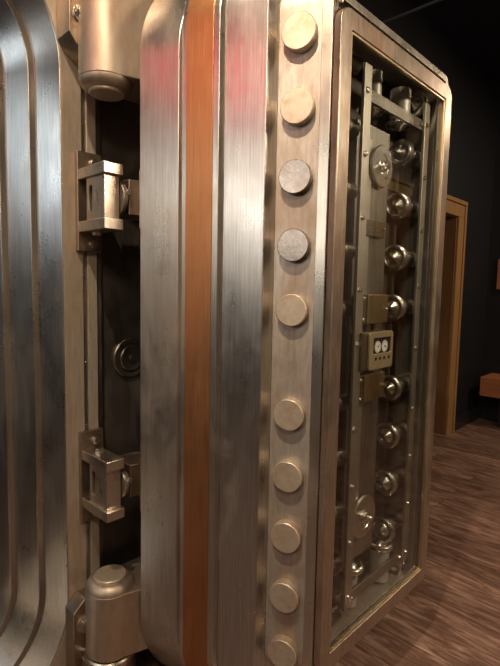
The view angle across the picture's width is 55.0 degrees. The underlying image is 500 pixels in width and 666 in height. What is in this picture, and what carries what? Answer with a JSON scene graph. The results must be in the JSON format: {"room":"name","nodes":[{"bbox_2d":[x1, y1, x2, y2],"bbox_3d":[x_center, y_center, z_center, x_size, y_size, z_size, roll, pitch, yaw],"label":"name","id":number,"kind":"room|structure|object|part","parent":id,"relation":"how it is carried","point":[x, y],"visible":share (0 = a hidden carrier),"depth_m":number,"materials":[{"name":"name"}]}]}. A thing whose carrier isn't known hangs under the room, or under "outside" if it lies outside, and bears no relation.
{"room":"bank vault","nodes":[
{"label":"bank vault","id":0,"kind":"room"},
{"bbox_2d":[57,0,153,103],"bbox_3d":[-0.261,-0.948,1.547,0.205,0.484,0.645,6,7,44],"label":"hinge","id":1,"kind":"object","parent":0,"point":[102,38],"visible":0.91,"depth_m":1.34,"materials":[{"name":"metal"}]},
{"bbox_2d":[75,150,139,252],"bbox_3d":[-0.352,-0.404,1.513,0.206,0.300,0.317,6,7,44],"label":"bracket","id":2,"kind":"object","parent":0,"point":[102,201],"visible":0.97,"depth_m":1.42,"materials":[{"name":"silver metal"}]},
{"bbox_3d":[-0.502,-0.405,1.492,0.018,0.300,0.079,6,7,44],"label":"plate","id":3,"kind":"part","parent":2,"relation":"part of","materials":[{"name":"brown metal"}]},
{"bbox_3d":[-0.300,-0.412,1.524,0.148,0.104,0.228,6,7,44],"label":"link arm","id":4,"kind":"part","parent":2,"relation":"part of","materials":[{"name":"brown metal"}]},
{"bbox_3d":[-0.289,-0.396,1.441,0.013,0.170,0.093,6,7,44],"label":"arm plate","id":5,"kind":"part","parent":2,"relation":"part of","materials":[{"name":"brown metal"}]},
{"bbox_2d":[78,427,140,522],"bbox_3d":[-0.369,0.465,1.592,0.206,0.300,0.317,6,7,44],"label":"bracket","id":6,"kind":"object","parent":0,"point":[106,477],"visible":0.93,"depth_m":1.50,"materials":[{"name":"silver metal"}]},
{"bbox_3d":[-0.519,0.464,1.571,0.018,0.300,0.079,6,7,44],"label":"plate","id":7,"kind":"part","parent":6,"relation":"part of","materials":[{"name":"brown metal"}]},
{"bbox_3d":[-0.317,0.457,1.603,0.148,0.104,0.228,6,7,44],"label":"link arm","id":8,"kind":"part","parent":6,"relation":"part of","materials":[{"name":"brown metal"}]},
{"bbox_3d":[-0.305,0.472,1.520,0.013,0.170,0.093,6,7,44],"label":"arm plate","id":9,"kind":"part","parent":6,"relation":"part of","materials":[{"name":"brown metal"}]},
{"bbox_2d":[136,418,499,665],"bbox_3d":[-0.186,1.256,2.045,5.500,0.080,8.945,6,7,44],"label":"floor","id":10,"kind":"structure","parent":0,"point":[451,617],"depth_m":2.35,"materials":[{"name":"brown wood"}]},
{"bbox_2d":[479,373,499,427],"bbox_3d":[3.256,0.791,4.493,2.005,0.535,0.368,6,7,44],"label":"bench","id":11,"kind":"object","parent":10,"relation":"on","point":[489,383],"visible":1,"depth_m":4.99,"materials":[{"name":"red wood"}]},
{"bbox_3d":[3.259,0.624,4.478,2.005,0.200,0.368,6,7,44],"label":"seat","id":12,"kind":"part","parent":11,"relation":"part of","materials":[{"name":"red wood"}]},
{"bbox_3d":[2.720,0.827,5.093,0.100,0.334,0.200,6,7,44],"label":"leg","id":13,"kind":"part","parent":11,"relation":"part of","materials":[{"name":"black"}]},
{"bbox_2d":[356,0,499,415],"bbox_3d":[-0.494,-0.606,2.139,0.120,3.600,8.845,6,7,44],"label":"wall","id":14,"kind":"structure","parent":0,"point":[475,95],"depth_m":4.78,"materials":[{"name":"black paint"}]},
{"bbox_2d":[0,0,148,665],"bbox_3d":[-0.852,-0.014,1.452,0.368,2.707,4.000,6,7,44],"label":"frame","id":15,"kind":"object","parent":14,"relation":"attached to","point":[70,318],"visible":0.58,"depth_m":1.54,"materials":[{"name":"metal"}]},
{"bbox_3d":[-1.014,0.070,1.064,0.024,2.602,1.488,6,7,44],"label":"edge moulding","id":16,"kind":"part","parent":15,"relation":"part of","materials":[{"name":"metal"}]},
{"bbox_2d":[65,556,147,665],"bbox_3d":[-0.300,0.998,1.723,0.205,0.486,0.650,6,7,44],"label":"hinge","id":17,"kind":"object","parent":15,"relation":"attached to","point":[103,617],"visible":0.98,"depth_m":1.50,"materials":[{"name":"metal"}]},
{"bbox_2d":[140,0,451,665],"bbox_3d":[0.274,0.037,1.698,0.504,2.326,1.212,6,7,44],"label":"door","id":18,"kind":"structure","parent":17,"relation":"attached to","point":[294,154],"depth_m":1.37,"materials":[{"name":"metal"}]},
{"bbox_3d":[0.380,0.029,1.594,0.112,1.956,0.802,6,7,44],"label":"bolt panel","id":19,"kind":"part","parent":18,"relation":"part of","materials":[{"name":"metal"}]},
{"bbox_3d":[0.340,0.788,1.635,0.094,0.037,0.094,6,7,44],"label":"bolt knob","id":20,"kind":"part","parent":18,"relation":"part of","materials":[{"name":"silver metal"}]},
{"bbox_3d":[0.291,0.039,1.681,0.038,1.804,0.690,6,7,44],"label":"plate","id":21,"kind":"part","parent":18,"relation":"part of","materials":[{"name":"silver metal"}]},
{"bbox_3d":[0.367,0.055,1.543,0.012,1.385,0.193,6,7,44],"label":"lock plate","id":22,"kind":"part","parent":18,"relation":"part of","materials":[{"name":"metal"}]},
{"bbox_3d":[0.371,0.043,1.644,0.012,1.430,0.450,6,7,44],"label":"carrier plate","id":23,"kind":"part","parent":18,"relation":"part of","materials":[{"name":"silver metal"}]},
{"bbox_3d":[0.386,-0.700,1.518,0.094,0.037,0.094,6,7,44],"label":"bolt knob","id":24,"kind":"part","parent":18,"relation":"part of","materials":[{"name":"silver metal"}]},
{"bbox_3d":[0.386,-0.326,1.498,0.005,0.048,0.129,6,7,44],"label":"engraved plate","id":25,"kind":"part","parent":18,"relation":"part of","materials":[{"name":"gold metal"}]},
{"bbox_3d":[0.410,0.053,1.508,0.007,0.116,0.146,6,7,44],"label":"plate","id":26,"kind":"part","parent":18,"relation":"part of","materials":[{"name":"gold metal"}]},
{"bbox_3d":[0.484,0.777,1.784,0.094,0.037,0.094,6,7,44],"label":"bolt knob","id":27,"kind":"part","parent":18,"relation":"part of","materials":[{"name":"silver metal"}]},
{"bbox_3d":[0.447,0.058,1.531,0.022,1.812,0.698,6,7,44],"label":"glass frame","id":28,"kind":"part","parent":18,"relation":"part of","materials":[{"name":"metal"}]},
{"bbox_3d":[0.486,0.724,1.766,0.094,0.094,0.037,6,7,44],"label":"bolt knob","id":29,"kind":"part","parent":18,"relation":"part of","materials":[{"name":"silver metal"}]},
{"bbox_3d":[0.489,0.547,1.750,0.094,0.094,0.037,6,7,44],"label":"bolt knob","id":30,"kind":"part","parent":18,"relation":"part of","materials":[{"name":"silver metal"}]},
{"bbox_3d":[0.493,0.371,1.734,0.094,0.094,0.037,6,7,44],"label":"bolt knob","id":31,"kind":"part","parent":18,"relation":"part of","materials":[{"name":"silver metal"}]},
{"bbox_3d":[0.496,0.197,1.718,0.094,0.094,0.037,6,7,44],"label":"bolt knob","id":32,"kind":"part","parent":18,"relation":"part of","materials":[{"name":"silver metal"}]},
{"bbox_3d":[0.543,0.891,1.844,0.094,0.094,0.037,6,7,44],"label":"bolt knob","id":33,"kind":"part","parent":18,"relation":"part of","materials":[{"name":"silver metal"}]},
{"bbox_3d":[0.502,-0.090,1.692,0.094,0.094,0.037,6,7,44],"label":"bolt knob","id":34,"kind":"part","parent":18,"relation":"part of","materials":[{"name":"silver metal"}]},
{"bbox_3d":[0.505,-0.262,1.676,0.094,0.094,0.037,6,7,44],"label":"bolt knob","id":35,"kind":"part","parent":18,"relation":"part of","materials":[{"name":"silver metal"}]},
{"bbox_3d":[0.512,-0.709,1.648,0.094,0.037,0.094,6,7,44],"label":"bolt knob","id":36,"kind":"part","parent":18,"relation":"part of","materials":[{"name":"silver metal"}]},
{"bbox_3d":[0.508,-0.440,1.660,0.094,0.094,0.037,6,7,44],"label":"bolt knob","id":37,"kind":"part","parent":18,"relation":"part of","materials":[{"name":"silver metal"}]},
{"bbox_3d":[0.512,-0.617,1.644,0.094,0.094,0.037,6,7,44],"label":"bolt knob","id":38,"kind":"part","parent":18,"relation":"part of","materials":[{"name":"silver metal"}]},
{"bbox_3d":[0.576,-0.806,1.689,0.094,0.094,0.037,6,7,44],"label":"bolt knob","id":39,"kind":"part","parent":18,"relation":"part of","materials":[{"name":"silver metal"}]},
{"bbox_3d":[-0.865,-0.054,1.461,0.330,2.630,4.000,6,7,44],"label":"surround plate","id":40,"kind":"part","parent":15,"relation":"part of","materials":[{"name":"metal"}]},
{"bbox_2d":[383,0,441,23],"bbox_3d":[1.843,-1.862,2.087,3.119,0.012,0.012,6,7,44],"label":"trim","id":41,"kind":"structure","parent":14,"relation":"attached to","point":[434,1],"depth_m":2.91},
{"bbox_2d":[434,194,467,434],"bbox_3d":[1.558,-0.105,4.363,0.236,2.277,1.279,6,7,44],"label":"door","id":42,"kind":"structure","parent":14,"relation":"in","point":[456,209],"depth_m":4.68,"materials":[{"name":"brown wood"}]},
{"bbox_3d":[2.013,-0.050,4.708,0.020,2.123,0.150,6,7,44],"label":"casing","id":43,"kind":"part","parent":42,"relation":"part of","materials":[{"name":"brown wood"}]},
{"bbox_3d":[1.645,-1.153,4.203,0.020,0.150,1.271,6,7,44],"label":"head casing","id":44,"kind":"part","parent":42,"relation":"part of","materials":[{"name":"brown wood"}]},
{"bbox_3d":[1.659,-1.211,4.185,0.016,0.038,1.279,6,7,44],"label":"head moulding","id":45,"kind":"part","parent":42,"relation":"part of","materials":[{"name":"brown wood"}]},
{"bbox_3d":[2.069,-0.110,4.736,0.014,2.239,0.034,6,7,44],"label":"casing moulding","id":46,"kind":"part","parent":42,"relation":"part of","materials":[{"name":"brown wood"}]},
{"bbox_2d":[454,405,480,430],"bbox_3d":[2.325,0.907,5.143,0.016,0.150,0.775,6,7,44],"label":"baseboard","id":47,"kind":"structure","parent":14,"relation":"attached to","point":[473,414],"depth_m":5.12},
{"bbox_2d":[412,0,499,85],"bbox_3d":[-0.115,-2.408,1.712,5.500,0.080,8.945,6,7,44],"label":"ceiling","id":48,"kind":"structure","parent":0,"point":[473,25],"depth_m":3.96,"materials":[{"name":"black paint"}]},
{"bbox_2d":[479,89,499,407],"bbox_3d":[2.922,-0.805,5.050,5.500,3.600,0.100,6,7,44],"label":"wall","id":49,"kind":"structure","parent":0,"point":[490,358],"depth_m":5.25,"materials":[{"name":"black paint"}]},
{"bbox_2d":[480,405,498,421],"bbox_3d":[3.711,1.007,4.337,3.103,0.150,0.016,6,7,44],"label":"baseboard","id":50,"kind":"structure","parent":49,"relation":"attached to","point":[487,413],"depth_m":5.34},
{"bbox_2d":[496,259,499,288],"bbox_3d":[2.995,-0.603,4.907,0.866,0.325,0.024,6,7,44],"label":"picture frame","id":51,"kind":"object","parent":49,"relation":"attached to","point":[498,270],"visible":1,"depth_m":5.19,"materials":[{"name":"red wood"}]}
]}

